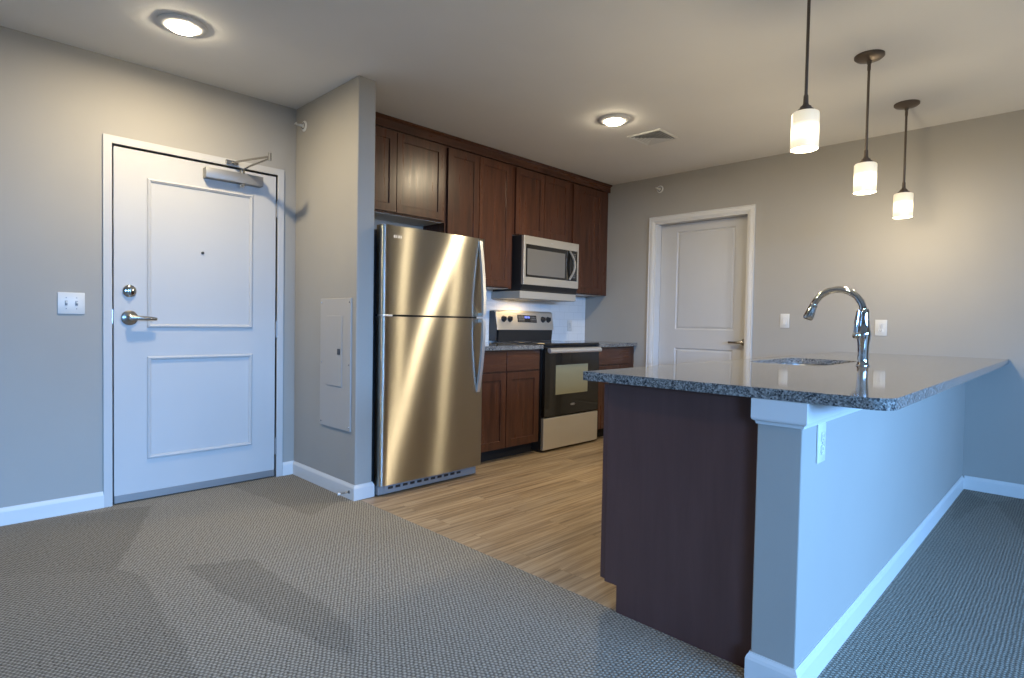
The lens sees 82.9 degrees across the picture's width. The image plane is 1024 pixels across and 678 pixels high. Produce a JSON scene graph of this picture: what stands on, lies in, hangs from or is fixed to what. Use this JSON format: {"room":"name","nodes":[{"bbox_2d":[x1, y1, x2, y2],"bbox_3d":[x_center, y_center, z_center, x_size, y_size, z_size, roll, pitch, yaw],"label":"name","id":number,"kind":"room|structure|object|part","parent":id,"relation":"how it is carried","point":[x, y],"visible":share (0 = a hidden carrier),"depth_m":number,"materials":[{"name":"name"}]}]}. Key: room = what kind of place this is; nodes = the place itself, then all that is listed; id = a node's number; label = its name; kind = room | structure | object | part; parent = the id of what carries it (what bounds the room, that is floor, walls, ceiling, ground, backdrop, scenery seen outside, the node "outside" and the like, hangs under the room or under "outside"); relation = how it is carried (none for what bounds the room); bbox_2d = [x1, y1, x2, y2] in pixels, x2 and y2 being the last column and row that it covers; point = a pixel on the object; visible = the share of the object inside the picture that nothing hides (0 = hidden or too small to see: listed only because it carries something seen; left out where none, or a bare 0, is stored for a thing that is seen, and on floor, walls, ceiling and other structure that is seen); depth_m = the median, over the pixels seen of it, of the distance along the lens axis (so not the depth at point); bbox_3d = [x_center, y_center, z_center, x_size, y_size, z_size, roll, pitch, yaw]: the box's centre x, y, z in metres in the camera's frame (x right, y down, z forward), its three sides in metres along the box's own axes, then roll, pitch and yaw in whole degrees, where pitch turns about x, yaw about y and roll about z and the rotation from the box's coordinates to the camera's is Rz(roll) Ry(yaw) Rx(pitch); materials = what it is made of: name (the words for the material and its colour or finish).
{"room":"apartment kitchen","nodes":[
{"label":"apartment kitchen","id":0,"kind":"room"},
{"bbox_2d":[0,26,296,507],"bbox_3d":[-3.223,-0.306,2.440,0.120,2.554,4.941,3,2,45],"label":"wall","id":1,"kind":"structure","parent":0,"point":[58,100],"depth_m":3.16,"materials":[{"name":"paint"}]},
{"bbox_2d":[0,491,103,525],"bbox_3d":[-3.633,0.931,1.990,0.012,0.092,3.705,3,2,45],"label":"baseboard","id":2,"kind":"structure","parent":1,"relation":"attached to","point":[86,502],"depth_m":3.13,"materials":[{"name":"paint"}]},
{"bbox_2d":[58,292,84,313],"bbox_3d":[-2.410,-0.196,3.170,0.017,0.118,0.120,3,2,45],"label":"light switch","id":3,"kind":"object","parent":1,"relation":"attached to","point":[68,302],"visible":1,"depth_m":3.17,"materials":[{"name":"white plastic"}]},
{"bbox_2d":[102,133,283,507],"bbox_3d":[-1.985,-0.100,3.679,0.112,2.115,1.035,3,2,45],"label":"door frame","id":4,"kind":"structure","parent":1,"relation":"attached to","point":[107,140],"depth_m":3.39,"materials":[{"name":"paint"}]},
{"bbox_2d":[112,146,277,503],"bbox_3d":[-1.838,-0.092,3.542,0.426,2.112,0.961,3,2,45],"label":"door","id":5,"kind":"structure","parent":1,"relation":"in","point":[194,325],"depth_m":3.60,"materials":[{"name":"paint"}]},
{"bbox_3d":[-2.212,-0.123,3.358,0.050,0.086,0.086,3,2,45],"label":"lever handle","id":6,"kind":"part","parent":5,"relation":"part of","materials":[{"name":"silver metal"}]},
{"bbox_3d":[-2.151,-0.123,3.385,0.032,0.029,0.138,3,2,45],"label":"lever","id":7,"kind":"part","parent":5,"relation":"part of","materials":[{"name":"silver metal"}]},
{"bbox_3d":[-1.957,0.408,3.667,0.013,0.614,0.611,3,2,45],"label":"panel moulding","id":8,"kind":"part","parent":5,"relation":"part of","materials":[{"name":"paint"}]},
{"bbox_3d":[-1.941,-0.510,3.641,0.013,0.882,0.611,3,2,45],"label":"panel moulding","id":9,"kind":"part","parent":5,"relation":"part of","materials":[{"name":"paint"}]},
{"bbox_3d":[-1.625,-1.095,3.668,0.349,0.057,0.030,2,2,37],"label":"closer arm","id":10,"kind":"part","parent":5,"relation":"part of","materials":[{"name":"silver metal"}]},
{"bbox_2d":[282,461,293,475],"bbox_3d":[-1.573,0.908,4.071,0.012,0.092,0.084,3,2,45],"label":"baseboard","id":11,"kind":"structure","parent":1,"relation":"attached to","point":[287,467],"depth_m":4.06,"materials":[{"name":"paint"}]},
{"bbox_2d":[294,76,375,484],"bbox_3d":[-1.188,-0.309,3.819,0.832,2.554,0.118,3,2,45],"label":"wall partition","id":12,"kind":"structure","parent":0,"point":[334,247],"depth_m":3.65,"materials":[{"name":"paint"}]},
{"bbox_2d":[294,121,306,131],"bbox_3d":[-1.432,-1.449,3.926,0.072,0.072,0.074,3,2,45],"label":"sprinkler","id":13,"kind":"object","parent":12,"relation":"attached to","point":[303,125],"visible":1,"depth_m":3.93,"materials":[{"name":"white metal"}]},
{"bbox_2d":[293,461,373,500],"bbox_3d":[-1.202,0.921,3.846,0.832,0.092,0.142,3,2,45],"label":"baseboard","id":14,"kind":"structure","parent":12,"relation":"attached to","point":[366,490],"depth_m":3.68,"materials":[{"name":"paint"}]},
{"bbox_2d":[320,298,351,431],"bbox_3d":[-1.121,0.154,3.660,0.386,0.820,0.020,3,2,45],"label":"electrical panel","id":15,"kind":"object","parent":12,"relation":"attached to","point":[336,313],"visible":1,"depth_m":3.65,"materials":[{"name":"paint"}]},
{"bbox_3d":[-1.123,0.074,3.658,0.193,0.442,0.005,3,2,45],"label":"breaker door","id":16,"kind":"part","parent":15,"relation":"part of","materials":[{"name":"paint"}]},
{"bbox_2d":[374,219,585,341],"bbox_3d":[-0.363,-0.337,5.286,0.183,2.554,3.129,3,2,45],"label":"wall","id":17,"kind":"structure","parent":0,"point":[562,312],"depth_m":5.98,"materials":[{"name":"white tile"}]},
{"bbox_2d":[374,125,444,226],"bbox_3d":[-0.950,-1.222,4.317,0.300,0.617,0.935,3,2,45],"label":"upper cabinet","id":18,"kind":"object","parent":17,"relation":"attached to","point":[409,170],"visible":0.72,"depth_m":4.31,"materials":[{"name":"brown wood"}]},
{"bbox_3d":[-1.008,-1.211,4.059,0.020,0.578,0.458,3,2,45],"label":"door","id":19,"kind":"part","parent":18,"relation":"part of","materials":[{"name":"brown wood"}]},
{"bbox_3d":[-0.689,-1.214,4.381,0.020,0.578,0.437,3,2,45],"label":"door","id":20,"kind":"part","parent":18,"relation":"part of","materials":[{"name":"brown wood"}]},
{"bbox_2d":[423,146,512,289],"bbox_3d":[-0.357,-0.990,4.928,0.300,1.094,0.760,3,2,45],"label":"upper cabinet","id":21,"kind":"object","parent":17,"relation":"attached to","point":[478,202],"visible":0.64,"depth_m":4.84,"materials":[{"name":"brown wood"}]},
{"bbox_3d":[-0.397,-0.978,4.688,0.020,1.058,0.328,3,2,45],"label":"door","id":22,"kind":"part","parent":21,"relation":"part of","materials":[{"name":"brown wood"}]},
{"bbox_2d":[375,112,612,192],"bbox_3d":[-0.071,-1.561,4.985,0.070,0.076,3.126,3,2,45],"label":"crown molding","id":23,"kind":"structure","parent":21,"relation":"on","point":[382,120],"depth_m":4.78,"materials":[{"name":"brown wood"}]},
{"bbox_3d":[-0.148,-0.981,4.940,0.020,1.058,0.369,3,2,45],"label":"door","id":24,"kind":"part","parent":21,"relation":"part of","materials":[{"name":"brown wood"}]},
{"bbox_2d":[512,166,570,242],"bbox_3d":[0.199,-1.234,5.478,0.300,0.617,0.804,3,2,45],"label":"upper cabinet","id":25,"kind":"object","parent":17,"relation":"attached to","point":[541,202],"visible":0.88,"depth_m":5.33,"materials":[{"name":"brown wood"}]},
{"bbox_3d":[0.161,-1.223,5.241,0.020,0.580,0.373,3,2,45],"label":"door","id":26,"kind":"part","parent":25,"relation":"part of","materials":[{"name":"brown wood"}]},
{"bbox_2d":[491,235,578,301],"bbox_3d":[0.251,-0.643,5.442,0.445,0.554,0.796,3,2,45],"label":"microwave","id":27,"kind":"object","parent":25,"relation":"attached to","point":[543,270],"visible":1,"depth_m":5.26,"materials":[{"name":"silver metal"}]},
{"bbox_3d":[0.363,-0.698,5.344,0.030,0.430,0.772,3,2,45],"label":"frame","id":28,"kind":"part","parent":27,"relation":"part of","materials":[{"name":"silver metal"}]},
{"bbox_3d":[0.373,-0.695,5.332,0.004,0.287,0.718,3,2,45],"label":"door glass","id":29,"kind":"part","parent":27,"relation":"part of","materials":[{"name":"black glass"}]},
{"bbox_3d":[0.573,-0.695,5.496,0.069,0.278,0.033,1,2,8],"label":"handle","id":30,"kind":"part","parent":27,"relation":"part of","materials":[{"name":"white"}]},
{"bbox_3d":[0.424,-1.226,5.507,0.020,0.580,0.364,3,2,45],"label":"door","id":31,"kind":"part","parent":25,"relation":"part of","materials":[{"name":"brown wood"}]},
{"bbox_2d":[567,320,571,330],"bbox_3d":[0.613,-0.142,6.144,0.010,0.116,0.072,3,2,45],"label":"wall outlet","id":32,"kind":"object","parent":17,"relation":"attached to","point":[569,323],"visible":1,"depth_m":6.14,"materials":[{"name":"grey plastic"}]},
{"bbox_2d":[570,183,607,296],"bbox_3d":[0.697,-1.002,5.993,0.300,1.094,0.620,3,2,45],"label":"upper cabinet","id":33,"kind":"object","parent":17,"relation":"attached to","point":[589,206],"visible":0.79,"depth_m":5.89,"materials":[{"name":"brown wood"}]},
{"bbox_2d":[0,436,1023,677],"bbox_3d":[0.368,1.105,1.104,7.195,0.060,8.310,3,2,45],"label":"floor","id":34,"kind":"structure","parent":0,"point":[287,576],"depth_m":2.36,"materials":[{"name":"carpet"}]},
{"bbox_2d":[371,224,485,494],"bbox_3d":[-0.764,0.125,4.115,0.858,1.689,0.850,3,2,45],"label":"refrigerator","id":35,"kind":"object","parent":34,"relation":"on","point":[429,291],"visible":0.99,"depth_m":3.79,"materials":[{"name":"grey metal"}]},
{"bbox_3d":[-0.529,0.383,3.885,0.078,1.054,0.850,3,2,45],"label":"fridge door","id":36,"kind":"part","parent":35,"relation":"part of","materials":[{"name":"metal"}]},
{"bbox_3d":[-0.514,-0.432,3.862,0.077,0.552,0.850,3,2,45],"label":"freezer door","id":37,"kind":"part","parent":35,"relation":"part of","materials":[{"name":"metal"}]},
{"bbox_3d":[-0.220,0.118,4.102,0.066,0.518,0.034,3,2,45],"label":"handle","id":38,"kind":"part","parent":35,"relation":"part of","materials":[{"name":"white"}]},
{"bbox_3d":[-0.210,-0.426,4.087,0.066,0.530,0.034,3,2,45],"label":"handle","id":39,"kind":"part","parent":35,"relation":"part of","materials":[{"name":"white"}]},
{"bbox_2d":[481,349,539,461],"bbox_3d":[-0.276,0.515,4.826,0.658,0.880,0.795,3,2,45],"label":"base cabinet","id":40,"kind":"object","parent":34,"relation":"on","point":[510,378],"visible":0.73,"depth_m":4.63,"materials":[{"name":"brown wood"}]},
{"bbox_3d":[-0.188,0.566,4.463,0.020,0.596,0.372,3,2,45],"label":"door","id":41,"kind":"part","parent":40,"relation":"part of","materials":[{"name":"brown wood"}]},
{"bbox_3d":[-0.181,0.179,4.452,0.020,0.154,0.372,3,2,45],"label":"drawer","id":42,"kind":"part","parent":40,"relation":"part of","materials":[{"name":"brown wood"}]},
{"bbox_2d":[485,342,543,350],"bbox_3d":[-0.259,0.059,4.802,0.669,0.033,0.822,3,2,45],"label":"countertop","id":43,"kind":"structure","parent":40,"relation":"on","point":[489,346],"depth_m":4.67,"materials":[{"name":"grey stone"}]},
{"bbox_3d":[0.083,0.562,4.737,0.020,0.596,0.382,3,2,45],"label":"door","id":44,"kind":"part","parent":40,"relation":"part of","materials":[{"name":"brown wood"}]},
{"bbox_3d":[0.089,0.176,4.726,0.020,0.154,0.382,3,2,45],"label":"drawer","id":45,"kind":"part","parent":40,"relation":"part of","materials":[{"name":"brown wood"}]},
{"bbox_2d":[489,310,601,450],"bbox_3d":[0.321,0.347,5.351,0.731,1.213,0.794,3,2,45],"label":"range","id":46,"kind":"object","parent":34,"relation":"on","point":[568,403],"visible":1,"depth_m":5.18,"materials":[{"name":"silver metal"}]},
{"bbox_3d":[0.144,-0.192,5.548,0.015,0.073,0.265,3,2,45],"label":"control panel","id":47,"kind":"part","parent":46,"relation":"part of","materials":[{"name":"black glass"}]},
{"bbox_2d":[497,340,598,345],"bbox_3d":[0.338,0.035,5.340,0.578,0.022,0.768,3,2,45],"label":"cooktop","id":48,"kind":"object","parent":46,"relation":"in","point":[539,342],"depth_m":5.22,"materials":[{"name":"grey glass"}]},
{"bbox_3d":[0.521,0.807,5.168,0.034,0.270,0.760,3,2,45],"label":"drawer","id":49,"kind":"part","parent":46,"relation":"part of","materials":[{"name":"silver metal"}]},
{"bbox_3d":[0.529,0.364,5.155,0.036,0.593,0.760,3,2,45],"label":"oven door","id":50,"kind":"part","parent":46,"relation":"part of","materials":[{"name":"black glass"}]},
{"bbox_3d":[0.556,0.096,5.101,0.063,0.045,0.710,3,2,45],"label":"oven handle","id":51,"kind":"part","parent":46,"relation":"part of","materials":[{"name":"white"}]},
{"bbox_2d":[596,346,633,436],"bbox_3d":[0.791,0.503,5.904,0.658,0.880,0.638,3,2,45],"label":"base cabinet","id":52,"kind":"object","parent":34,"relation":"on","point":[609,357],"visible":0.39,"depth_m":5.58,"materials":[{"name":"brown wood"}]},
{"bbox_2d":[579,341,636,346],"bbox_3d":[0.807,0.047,5.880,0.669,0.033,0.643,3,2,45],"label":"countertop","id":53,"kind":"structure","parent":52,"relation":"on","point":[601,343],"depth_m":5.70,"materials":[{"name":"grey stone"}]},
{"bbox_3d":[0.981,0.552,5.645,0.020,0.596,0.502,3,2,45],"label":"door","id":54,"kind":"part","parent":52,"relation":"part of","materials":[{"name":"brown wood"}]},
{"bbox_3d":[0.988,0.166,5.634,0.020,0.154,0.502,3,2,45],"label":"drawer","id":55,"kind":"part","parent":52,"relation":"part of","materials":[{"name":"brown wood"}]},
{"bbox_2d":[600,363,817,667],"bbox_3d":[1.700,0.598,3.186,0.610,0.881,3.227,3,2,45],"label":"base cabinet","id":56,"kind":"object","parent":34,"relation":"on","point":[680,466],"visible":0.38,"depth_m":2.01,"materials":[{"name":"brown wood"}]},
{"bbox_3d":[0.545,0.549,2.436,0.020,0.756,0.528,3,2,45],"label":"door","id":57,"kind":"part","parent":56,"relation":"part of","materials":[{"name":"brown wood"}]},
{"bbox_3d":[0.579,0.611,2.038,0.588,0.881,0.018,3,2,45],"label":"panel","id":58,"kind":"part","parent":56,"relation":"part of","materials":[{"name":"brown wood"}]},
{"bbox_2d":[583,352,1008,410],"bbox_3d":[1.792,0.146,3.052,1.027,0.033,3.283,3,2,45],"label":"countertop","id":59,"kind":"structure","parent":56,"relation":"on","point":[891,382],"depth_m":2.17,"materials":[{"name":"grey stone"}]},
{"bbox_2d":[787,363,826,365],"bbox_3d":[1.600,0.248,3.174,0.390,0.182,0.720,3,2,45],"label":"sink","id":60,"kind":"object","parent":59,"relation":"in","point":[787,363],"visible":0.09,"depth_m":3.49,"materials":[{"name":"silver metal"}]},
{"bbox_2d":[803,286,870,365],"bbox_3d":[1.657,-0.070,2.966,0.318,0.399,0.077,3,2,45],"label":"faucet","id":61,"kind":"object","parent":59,"relation":"on","point":[861,327],"visible":0.99,"depth_m":2.88,"materials":[{"name":"silver metal"}]},
{"bbox_3d":[1.668,-0.201,2.962,0.264,0.137,0.033,3,2,45],"label":"spout","id":62,"kind":"part","parent":61,"relation":"part of","materials":[{"name":"silver metal"}]},
{"bbox_3d":[1.718,-0.071,2.881,0.040,0.141,0.035,1,2,1],"label":"lever","id":63,"kind":"part","parent":61,"relation":"part of","materials":[{"name":"silver metal"}]},
{"bbox_2d":[0,0,1023,184],"bbox_3d":[0.416,-1.528,1.028,7.195,0.100,8.310,3,2,45],"label":"ceiling","id":64,"kind":"structure","parent":0,"point":[534,80],"depth_m":3.21,"materials":[{"name":"paint"}]},
{"bbox_2d":[156,13,207,36],"bbox_3d":[-1.644,-1.552,2.892,0.224,0.032,0.224,3,2,45],"label":"recessed light","id":65,"kind":"object","parent":64,"relation":"in","point":[179,24],"visible":1,"depth_m":2.86,"materials":[{"name":"glass"}]},
{"bbox_2d":[598,114,629,125],"bbox_3d":[0.727,-1.545,4.120,0.224,0.032,0.224,3,2,45],"label":"recessed light","id":66,"kind":"object","parent":64,"relation":"in","point":[610,119],"visible":1,"depth_m":4.08,"materials":[{"name":"white glass"}]},
{"bbox_2d":[627,129,678,145],"bbox_3d":[1.093,-1.560,4.493,0.286,0.010,0.286,3,2,45],"label":"ceiling vent","id":67,"kind":"object","parent":64,"relation":"in","point":[656,136],"visible":1,"depth_m":4.48,"materials":[{"name":"grey plastic"}]},
{"bbox_2d":[790,0,819,152],"bbox_3d":[1.240,-1.152,2.435,0.142,0.703,0.142,3,2,45],"label":"pendant light","id":68,"kind":"object","parent":64,"relation":"hanging from","point":[805,121],"visible":1,"depth_m":2.41,"materials":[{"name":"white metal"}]},
{"bbox_3d":[1.235,-0.877,2.443,0.108,0.154,0.108,3,2,45],"label":"lamp shade","id":69,"kind":"part","parent":68,"relation":"part of","materials":[{"name":"white glass"}]},
{"bbox_3d":[1.242,-1.237,2.433,0.017,0.444,0.017,3,2,45],"label":"rod","id":70,"kind":"part","parent":68,"relation":"part of","materials":[{"name":"brown metal"}]},
{"bbox_2d":[853,49,884,194],"bbox_3d":[1.898,-1.147,3.096,0.142,0.726,0.142,3,2,45],"label":"pendant light","id":71,"kind":"object","parent":64,"relation":"hanging from","point":[865,171],"visible":1,"depth_m":3.07,"materials":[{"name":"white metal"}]},
{"bbox_3d":[1.893,-0.862,3.105,0.108,0.154,0.108,3,2,45],"label":"lamp shade","id":72,"kind":"part","parent":71,"relation":"part of","materials":[{"name":"white glass"}]},
{"bbox_3d":[1.900,-1.233,3.094,0.017,0.467,0.017,3,2,45],"label":"rod","id":73,"kind":"part","parent":71,"relation":"part of","materials":[{"name":"brown metal"}]},
{"bbox_2d":[893,99,919,218],"bbox_3d":[2.538,-1.152,3.743,0.142,0.730,0.142,3,2,45],"label":"pendant light","id":74,"kind":"object","parent":64,"relation":"hanging from","point":[902,200],"visible":1,"depth_m":3.72,"materials":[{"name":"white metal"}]},
{"bbox_3d":[2.533,-0.865,3.752,0.108,0.154,0.108,3,2,45],"label":"lamp shade","id":75,"kind":"part","parent":74,"relation":"part of","materials":[{"name":"white glass"}]},
{"bbox_3d":[2.539,-1.238,3.741,0.017,0.471,0.017,3,2,45],"label":"rod","id":76,"kind":"part","parent":74,"relation":"part of","materials":[{"name":"brown metal"}]},
{"bbox_2d":[584,110,1023,484],"bbox_3d":[3.272,-0.233,3.977,7.195,2.554,0.120,3,2,45],"label":"wall","id":77,"kind":"structure","parent":0,"point":[947,278],"depth_m":4.35,"materials":[{"name":"paint"}]},
{"bbox_2d":[655,186,663,192],"bbox_3d":[1.434,-1.467,5.659,0.072,0.072,0.074,3,2,45],"label":"sprinkler","id":78,"kind":"object","parent":77,"relation":"attached to","point":[659,188],"visible":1,"depth_m":5.66,"materials":[{"name":"white metal"}]},
{"bbox_2d":[646,204,755,365],"bbox_3d":[1.769,-0.106,5.466,1.044,2.159,0.159,3,2,45],"label":"door frame","id":79,"kind":"structure","parent":77,"relation":"attached to","point":[751,209],"depth_m":5.58,"materials":[{"name":"paint"}]},
{"bbox_2d":[658,216,747,365],"bbox_3d":[1.784,-0.075,5.483,0.896,2.073,0.100,3,2,45],"label":"door","id":80,"kind":"structure","parent":77,"relation":"in","point":[703,281],"depth_m":5.48,"materials":[{"name":"paint"}]},
{"bbox_3d":[2.011,0.030,5.212,0.136,0.027,0.032,3,2,45],"label":"lever","id":81,"kind":"part","parent":80,"relation":"part of","materials":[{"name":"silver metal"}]},
{"bbox_2d":[780,314,788,327],"bbox_3d":[2.286,-0.152,4.860,0.074,0.118,0.012,3,2,45],"label":"light switch","id":82,"kind":"object","parent":77,"relation":"attached to","point":[784,318],"visible":1,"depth_m":4.86,"materials":[{"name":"white plastic"}]},
{"bbox_2d":[875,320,886,335],"bbox_3d":[2.783,-0.085,4.371,0.078,0.120,0.010,3,2,45],"label":"wall outlet","id":83,"kind":"object","parent":77,"relation":"attached to","point":[880,325],"visible":1,"depth_m":4.37,"materials":[{"name":"grey plastic"}]},
{"bbox_2d":[964,475,1023,498],"bbox_3d":[4.408,1.054,2.774,3.563,0.092,0.012,3,2,45],"label":"baseboard","id":84,"kind":"structure","parent":77,"relation":"attached to","point":[1009,489],"depth_m":3.91,"materials":[{"name":"paint"}]},
{"bbox_2d":[751,382,965,668],"bbox_3d":[1.946,0.611,2.909,0.131,0.881,3.277,3,2,45],"label":"wall","id":85,"kind":"structure","parent":0,"point":[824,530],"depth_m":1.95,"materials":[{"name":"paint"}]},
{"bbox_2d":[751,398,861,429],"bbox_3d":[1.948,0.210,2.892,0.161,0.078,3.292,3,2,45],"label":"trim","id":86,"kind":"structure","parent":85,"relation":"attached to","point":[796,415],"depth_m":1.73,"materials":[{"name":"paint"}]},
{"bbox_2d":[816,422,825,463],"bbox_3d":[0.963,0.323,1.801,0.010,0.122,0.074,3,2,45],"label":"wall outlet","id":87,"kind":"object","parent":85,"relation":"attached to","point":[821,428],"visible":1,"depth_m":1.79,"materials":[{"name":"grey plastic"}]},
{"bbox_2d":[820,444,824,454],"bbox_3d":[0.965,0.343,1.800,0.005,0.028,0.030,3,2,45],"label":"receptacle","id":88,"kind":"object","parent":87,"relation":"attached to","point":[822,446],"depth_m":1.80,"materials":[{"name":"grey plastic"}]},
{"bbox_2d":[821,432,824,441],"bbox_3d":[0.965,0.303,1.798,0.005,0.028,0.030,3,2,45],"label":"receptacle","id":89,"kind":"object","parent":87,"relation":"attached to","point":[822,433],"depth_m":1.80,"materials":[{"name":"grey plastic"}]},
{"bbox_2d":[744,475,963,677],"bbox_3d":[1.931,1.005,2.911,0.155,0.092,3.277,3,2,45],"label":"baseboard","id":90,"kind":"structure","parent":85,"relation":"attached to","point":[813,664],"depth_m":2.09,"materials":[{"name":"paint"}]}
]}

